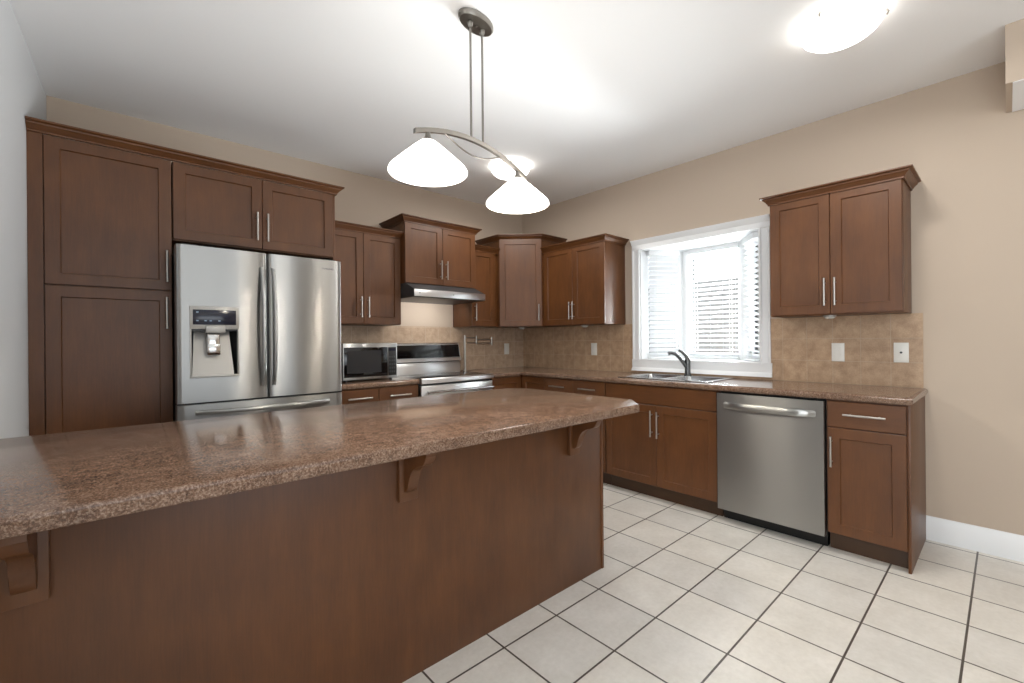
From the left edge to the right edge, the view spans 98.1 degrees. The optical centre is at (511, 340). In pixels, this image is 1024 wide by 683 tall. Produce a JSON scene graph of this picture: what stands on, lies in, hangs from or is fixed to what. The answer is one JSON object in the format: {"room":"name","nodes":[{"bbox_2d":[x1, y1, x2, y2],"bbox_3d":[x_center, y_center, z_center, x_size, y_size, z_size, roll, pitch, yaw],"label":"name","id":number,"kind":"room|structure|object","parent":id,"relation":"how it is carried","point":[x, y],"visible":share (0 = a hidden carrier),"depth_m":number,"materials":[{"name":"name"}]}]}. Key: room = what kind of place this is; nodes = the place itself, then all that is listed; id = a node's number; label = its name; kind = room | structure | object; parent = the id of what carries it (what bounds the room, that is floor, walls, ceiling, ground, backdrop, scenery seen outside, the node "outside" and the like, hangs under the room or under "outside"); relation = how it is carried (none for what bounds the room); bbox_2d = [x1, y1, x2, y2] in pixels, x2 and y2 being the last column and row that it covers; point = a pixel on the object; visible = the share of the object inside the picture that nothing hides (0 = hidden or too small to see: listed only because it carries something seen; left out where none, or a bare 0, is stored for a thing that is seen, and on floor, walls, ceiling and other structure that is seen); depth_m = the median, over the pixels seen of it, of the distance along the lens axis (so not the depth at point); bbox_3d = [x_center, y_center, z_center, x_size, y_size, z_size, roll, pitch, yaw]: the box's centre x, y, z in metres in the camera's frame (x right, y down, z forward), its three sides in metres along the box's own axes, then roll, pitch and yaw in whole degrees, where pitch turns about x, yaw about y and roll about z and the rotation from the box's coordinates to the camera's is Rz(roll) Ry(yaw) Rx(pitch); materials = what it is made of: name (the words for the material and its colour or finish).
{"room":"kitchen","nodes":[
{"label":"kitchen","id":0,"kind":"room"},
{"bbox_2d":[0,0,45,438],"bbox_3d":[-1.902,-0.126,1.507,0.133,2.743,3.006,-1,0,-40],"label":"wall","id":1,"kind":"structure","parent":0,"point":[22,93],"depth_m":1.99,"materials":[{"name":"grey paint"}]},
{"bbox_2d":[46,95,521,326],"bbox_3d":[-2.354,-0.122,3.198,6.820,2.743,0.120,-1,0,-42],"label":"wall","id":2,"kind":"structure","parent":0,"point":[364,199],"depth_m":3.93,"materials":[{"name":"beige paint"}]},
{"bbox_2d":[171,149,344,259],"bbox_3d":[-1.803,0.069,3.152,0.996,2.352,0.677,-1,0,-42],"label":"upper cabinet","id":3,"kind":"object","parent":2,"relation":"attached to","point":[214,208],"visible":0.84,"depth_m":2.87,"materials":[{"name":"brown wood"}]},
{"bbox_2d":[335,220,402,325],"bbox_3d":[-1.321,-0.537,3.791,0.674,0.811,0.378,-1,0,-42],"label":"upper cabinet","id":4,"kind":"object","parent":2,"relation":"attached to","point":[369,256],"visible":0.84,"depth_m":3.71,"materials":[{"name":"brown wood"}]},
{"bbox_2d":[379,213,481,288],"bbox_3d":[-0.762,-0.795,4.247,0.864,0.585,0.448,-1,0,-42],"label":"upper cabinet","id":5,"kind":"object","parent":2,"relation":"attached to","point":[432,252],"visible":0.9,"depth_m":4.07,"materials":[{"name":"brown wood"}]},
{"bbox_2d":[401,283,484,304],"bbox_3d":[-0.722,-0.436,4.206,0.762,0.131,0.555,-1,0,-42],"label":"range hood","id":6,"kind":"object","parent":5,"relation":"attached to","point":[410,292],"visible":0.96,"depth_m":4.02,"materials":[{"name":"grey metal"}]},
{"bbox_2d":[341,325,523,369],"bbox_3d":[-0.775,0.091,4.525,2.460,0.459,0.008,-1,0,-42],"label":"backsplash","id":7,"kind":"structure","parent":2,"relation":"attached to","point":[478,356],"depth_m":4.75,"materials":[{"name":"beige tile"}]},
{"bbox_2d":[504,343,508,353],"bbox_3d":[-0.060,0.098,5.154,0.072,0.124,0.010,-1,0,-42],"label":"wall plate","id":8,"kind":"object","parent":7,"relation":"attached to","point":[506,345],"visible":1,"depth_m":5.15,"materials":[{"name":"white plastic"}]},
{"bbox_2d":[453,244,499,327],"bbox_3d":[-0.369,-0.546,4.645,0.343,0.811,0.378,-1,0,-42],"label":"upper cabinet","id":9,"kind":"object","parent":2,"relation":"attached to","point":[484,313],"visible":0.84,"depth_m":4.55,"materials":[{"name":"brown wood"}]},
{"bbox_2d":[475,233,566,327],"bbox_3d":[0.101,-0.620,4.845,0.716,0.951,0.709,-1,0,-42],"label":"upper cabinet","id":10,"kind":"object","parent":2,"relation":"attached to","point":[519,259],"visible":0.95,"depth_m":4.62,"materials":[{"name":"brown wood"}]},
{"bbox_2d":[10,0,1023,205],"bbox_3d":[0.205,-1.566,0.333,6.820,0.100,7.820,-1,0,-42],"label":"ceiling","id":11,"kind":"structure","parent":0,"point":[590,95],"depth_m":2.49,"materials":[{"name":"white paint"}]},
{"bbox_2d":[388,7,548,213],"bbox_3d":[-0.166,-1.109,2.100,0.330,0.808,0.920,-1,0,40],"label":"pendant","id":12,"kind":"object","parent":11,"relation":"hanging from","point":[426,162],"visible":1,"depth_m":2.03,"materials":[{"name":"white glass"}]},
{"bbox_2d":[491,161,528,179],"bbox_3d":[-0.015,-1.462,3.850,0.340,0.104,0.340,-1,0,-42],"label":"flush ceiling light","id":13,"kind":"object","parent":11,"relation":"attached to","point":[502,171],"visible":0.81,"depth_m":3.77,"materials":[{"name":"white glass"}]},
{"bbox_2d":[799,0,889,52],"bbox_3d":[1.562,-1.476,2.108,0.340,0.104,0.340,-1,0,-42],"label":"flush ceiling light","id":14,"kind":"object","parent":11,"relation":"attached to","point":[843,26],"visible":1,"depth_m":2.05,"materials":[{"name":"white glass"}]},
{"bbox_2d":[403,483,1023,682],"bbox_3d":[0.230,1.276,0.318,6.600,0.100,7.600,-1,0,-42],"label":"floor","id":15,"kind":"structure","parent":0,"point":[681,593],"depth_m":1.97,"materials":[{"name":"beige tile"}]},
{"bbox_2d":[25,116,172,435],"bbox_3d":[-2.389,0.074,2.626,0.580,2.352,0.677,-1,0,-42],"label":"pantry cabinet","id":16,"kind":"object","parent":15,"relation":"on","point":[99,229],"visible":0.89,"depth_m":2.39,"materials":[{"name":"brown wood"}]},
{"bbox_2d":[172,243,341,421],"bbox_3d":[-1.746,0.349,3.018,0.911,1.790,0.874,-1,0,-42],"label":"refrigerator","id":17,"kind":"object","parent":15,"relation":"on","point":[253,332],"visible":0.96,"depth_m":2.68,"materials":[{"name":"grey metal"}]},
{"bbox_2d":[0,419,603,682],"bbox_3d":[-0.547,0.797,1.822,2.311,0.873,0.875,-1,0,-42],"label":"base cabinet","id":18,"kind":"object","parent":15,"relation":"on","point":[379,573],"visible":0.7,"depth_m":1.41,"materials":[{"name":"brown wood"}]},
{"bbox_2d":[0,388,638,539],"bbox_3d":[-0.528,0.339,1.838,2.366,0.040,1.073,-1,0,-42],"label":"countertop","id":19,"kind":"structure","parent":18,"relation":"on","point":[56,480],"depth_m":1.34,"materials":[{"name":"brown stone"}]},
{"bbox_2d":[341,384,417,404],"bbox_3d":[-1.216,0.803,3.681,0.665,0.873,0.666,-1,0,-42],"label":"base cabinet","id":20,"kind":"object","parent":15,"relation":"on","point":[351,396],"visible":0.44,"depth_m":3.46,"materials":[{"name":"brown wood"}]},
{"bbox_2d":[342,377,418,389],"bbox_3d":[-1.224,0.345,3.686,0.665,0.040,0.636,-1,0,-42],"label":"countertop","id":21,"kind":"structure","parent":20,"relation":"on","point":[382,382],"depth_m":3.49,"materials":[{"name":"brown stone"}]},
{"bbox_2d":[341,343,396,381],"bbox_3d":[-1.242,0.175,3.680,0.452,0.300,0.364,-1,0,-42],"label":"microwave oven","id":22,"kind":"object","parent":21,"relation":"on","point":[360,361],"visible":0.89,"depth_m":3.53,"materials":[{"name":"silver metal"}]},
{"bbox_2d":[397,343,493,396],"bbox_3d":[-0.653,0.621,4.135,0.762,1.187,0.698,-1,0,-42],"label":"range cooker","id":23,"kind":"object","parent":15,"relation":"on","point":[436,366],"visible":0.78,"depth_m":4.16,"materials":[{"name":"grey metal"}]},
{"bbox_2d":[397,371,485,380],"bbox_3d":[-0.645,0.330,4.123,0.758,0.018,0.490,-1,0,-42],"label":"cooktop","id":24,"kind":"object","parent":23,"relation":"in","point":[419,375],"depth_m":4.15,"materials":[{"name":"silver glass"}]},
{"bbox_2d":[490,376,545,389],"bbox_3d":[0.085,0.791,4.657,1.010,0.873,0.951,-1,0,-42],"label":"base cabinet","id":25,"kind":"object","parent":15,"relation":"on","point":[530,382],"visible":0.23,"depth_m":4.34,"materials":[{"name":"brown wood"}]},
{"bbox_2d":[460,366,927,405],"bbox_3d":[0.954,0.325,3.677,1.003,0.040,3.560,-1,0,-42],"label":"countertop","id":26,"kind":"structure","parent":25,"relation":"on","point":[908,396],"depth_m":2.97,"materials":[{"name":"brown stone"}]},
{"bbox_2d":[463,335,492,370],"bbox_3d":[-0.364,0.133,4.728,0.391,0.368,0.044,-1,0,-44],"label":"pot filler","id":27,"kind":"object","parent":26,"relation":"on","point":[465,337],"visible":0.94,"depth_m":4.60,"materials":[{"name":"silver metal"}]},
{"bbox_2d":[618,373,734,382],"bbox_3d":[1.315,0.391,3.584,0.501,0.191,0.746,-1,0,-42],"label":"sink","id":28,"kind":"object","parent":26,"relation":"in","point":[673,377],"visible":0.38,"depth_m":3.61,"materials":[{"name":"silver metal"}]},
{"bbox_2d":[667,349,691,375],"bbox_3d":[1.406,0.185,3.740,0.194,0.219,0.062,-1,0,11],"label":"sink faucet","id":29,"kind":"object","parent":26,"relation":"on","point":[686,363],"visible":1,"depth_m":3.71,"materials":[{"name":"grey metal"}]},
{"bbox_2d":[545,378,611,484],"bbox_3d":[0.764,0.785,4.157,0.666,0.873,0.696,-1,0,-42],"label":"base cabinet","id":30,"kind":"object","parent":15,"relation":"on","point":[595,388],"visible":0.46,"depth_m":3.85,"materials":[{"name":"brown wood"}]},
{"bbox_2d":[606,382,723,515],"bbox_3d":[1.306,0.780,3.554,0.666,0.873,0.917,-1,0,-42],"label":"base cabinet","id":31,"kind":"object","parent":15,"relation":"on","point":[666,450],"visible":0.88,"depth_m":3.30,"materials":[{"name":"brown wood"}]},
{"bbox_2d":[717,391,829,545],"bbox_3d":[1.813,0.777,2.975,0.680,0.870,0.606,-1,0,-42],"label":"dishwasher","id":32,"kind":"object","parent":15,"relation":"on","point":[772,449],"visible":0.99,"depth_m":2.74,"materials":[{"name":"silver metal"}]},
{"bbox_2d":[826,396,925,573],"bbox_3d":[2.147,0.772,2.616,0.666,0.873,0.364,-1,0,-42],"label":"base cabinet","id":33,"kind":"object","parent":15,"relation":"on","point":[876,452],"visible":0.94,"depth_m":2.42,"materials":[{"name":"brown wood"}]},
{"bbox_2d":[522,62,1023,535],"bbox_3d":[2.751,-0.168,2.525,0.120,2.743,7.700,-1,0,-42],"label":"wall","id":34,"kind":"structure","parent":0,"point":[958,134],"depth_m":2.63,"materials":[{"name":"beige paint"}]},
{"bbox_2d":[540,233,628,326],"bbox_3d":[0.707,-0.555,4.423,0.378,0.811,0.823,-1,0,-42],"label":"upper cabinet","id":35,"kind":"object","parent":34,"relation":"attached to","point":[584,278],"visible":1,"depth_m":4.25,"materials":[{"name":"brown wood"}]},
{"bbox_2d":[630,214,771,377],"bbox_3d":[1.700,-0.329,3.911,0.501,1.216,1.199,-1,0,-42],"label":"window","id":36,"kind":"structure","parent":34,"relation":"in","point":[737,230],"depth_m":3.84,"materials":[{"name":"white"}]},
{"bbox_2d":[647,250,679,358],"bbox_3d":[1.431,-0.338,4.188,0.297,1.014,0.054,-1,0,-6],"label":"window blind","id":37,"kind":"object","parent":36,"relation":"attached to","point":[659,267],"visible":0.98,"depth_m":4.19,"materials":[{"name":"white plastic"}]},
{"bbox_2d":[687,242,739,358],"bbox_3d":[1.817,-0.341,4.020,0.054,1.014,0.450,-1,0,-42],"label":"window blind","id":38,"kind":"object","parent":36,"relation":"attached to","point":[735,245],"visible":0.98,"depth_m":4.01,"materials":[{"name":"white plastic"}]},
{"bbox_2d":[742,232,758,360],"bbox_3d":[1.945,-0.342,3.616,0.054,1.014,0.300,-1,0,12],"label":"window blind","id":39,"kind":"object","parent":36,"relation":"attached to","point":[750,240],"visible":0.85,"depth_m":3.59,"materials":[{"name":"white plastic"}]},
{"bbox_2d":[523,313,923,387],"bbox_3d":[1.322,0.072,4.023,0.008,0.459,3.540,-1,0,-42],"label":"backsplash","id":40,"kind":"structure","parent":34,"relation":"attached to","point":[801,348],"depth_m":3.14,"materials":[{"name":"beige tile"}]},
{"bbox_2d":[591,343,596,354],"bbox_3d":[0.838,0.090,4.547,0.010,0.124,0.072,-1,0,-42],"label":"wall plate","id":41,"kind":"object","parent":40,"relation":"attached to","point":[593,345],"visible":1,"depth_m":4.54,"materials":[{"name":"white plastic"}]},
{"bbox_2d":[832,343,844,360],"bbox_3d":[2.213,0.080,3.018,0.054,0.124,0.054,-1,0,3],"label":"wall plate","id":42,"kind":"object","parent":40,"relation":"attached to","point":[838,349],"visible":1,"depth_m":3.01,"materials":[{"name":"white plastic"}]},
{"bbox_2d":[894,343,908,362],"bbox_3d":[2.428,0.076,2.774,0.012,0.124,0.072,-1,0,-42],"label":"wall plate","id":43,"kind":"object","parent":40,"relation":"attached to","point":[901,350],"visible":1,"depth_m":2.77,"materials":[{"name":"white plastic"}]},
{"bbox_2d":[759,164,920,317],"bbox_3d":[2.096,-0.568,2.875,0.378,0.811,0.785,-1,0,-42],"label":"upper cabinet","id":44,"kind":"object","parent":34,"relation":"attached to","point":[841,247],"visible":1,"depth_m":2.73,"materials":[{"name":"brown wood"}]},
{"bbox_2d":[823,315,836,318],"bbox_3d":[2.070,-0.150,2.895,0.072,0.024,0.072,-1,0,-42],"label":"puck light","id":45,"kind":"object","parent":44,"relation":"attached to","point":[824,316],"visible":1,"depth_m":2.87,"materials":[{"name":"silver metal"}]},
{"bbox_2d":[926,515,1023,562],"bbox_3d":[3.866,1.122,1.194,0.014,0.142,4.045,-1,0,-42],"label":"baseboard","id":46,"kind":"structure","parent":34,"relation":"attached to","point":[1007,545],"depth_m":2.54,"materials":[{"name":"white wood"}]},
{"bbox_2d":[1005,19,1023,112],"bbox_3d":[3.801,-1.405,0.929,0.428,0.286,3.707,-1,0,-42],"label":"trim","id":47,"kind":"structure","parent":34,"relation":"attached to","point":[1014,32],"depth_m":2.15,"materials":[{"name":"beige paint"}]},
{"bbox_2d":[1012,79,1023,111],"bbox_3d":[3.810,-1.260,0.921,0.424,0.003,3.684,-1,0,-42],"label":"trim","id":48,"kind":"structure","parent":34,"relation":"attached to","point":[1018,86],"depth_m":2.27,"materials":[{"name":"white"}]},
{"label":"outside","id":49,"kind":"structure","parent":0,"visible":0},
{"bbox_3d":[11.486,1.194,15.526,29.530,0.100,30.000,-1,0,-42],"label":"ground","id":50,"kind":"structure","parent":49,"visible":0},
{"bbox_2d":[648,278,738,352],"bbox_3d":[3.986,0.102,6.654,0.070,2.220,4.400,-1,0,-42],"label":"fence","id":51,"kind":"object","parent":50,"relation":"on","point":[730,279],"visible":0.02,"depth_m":7.32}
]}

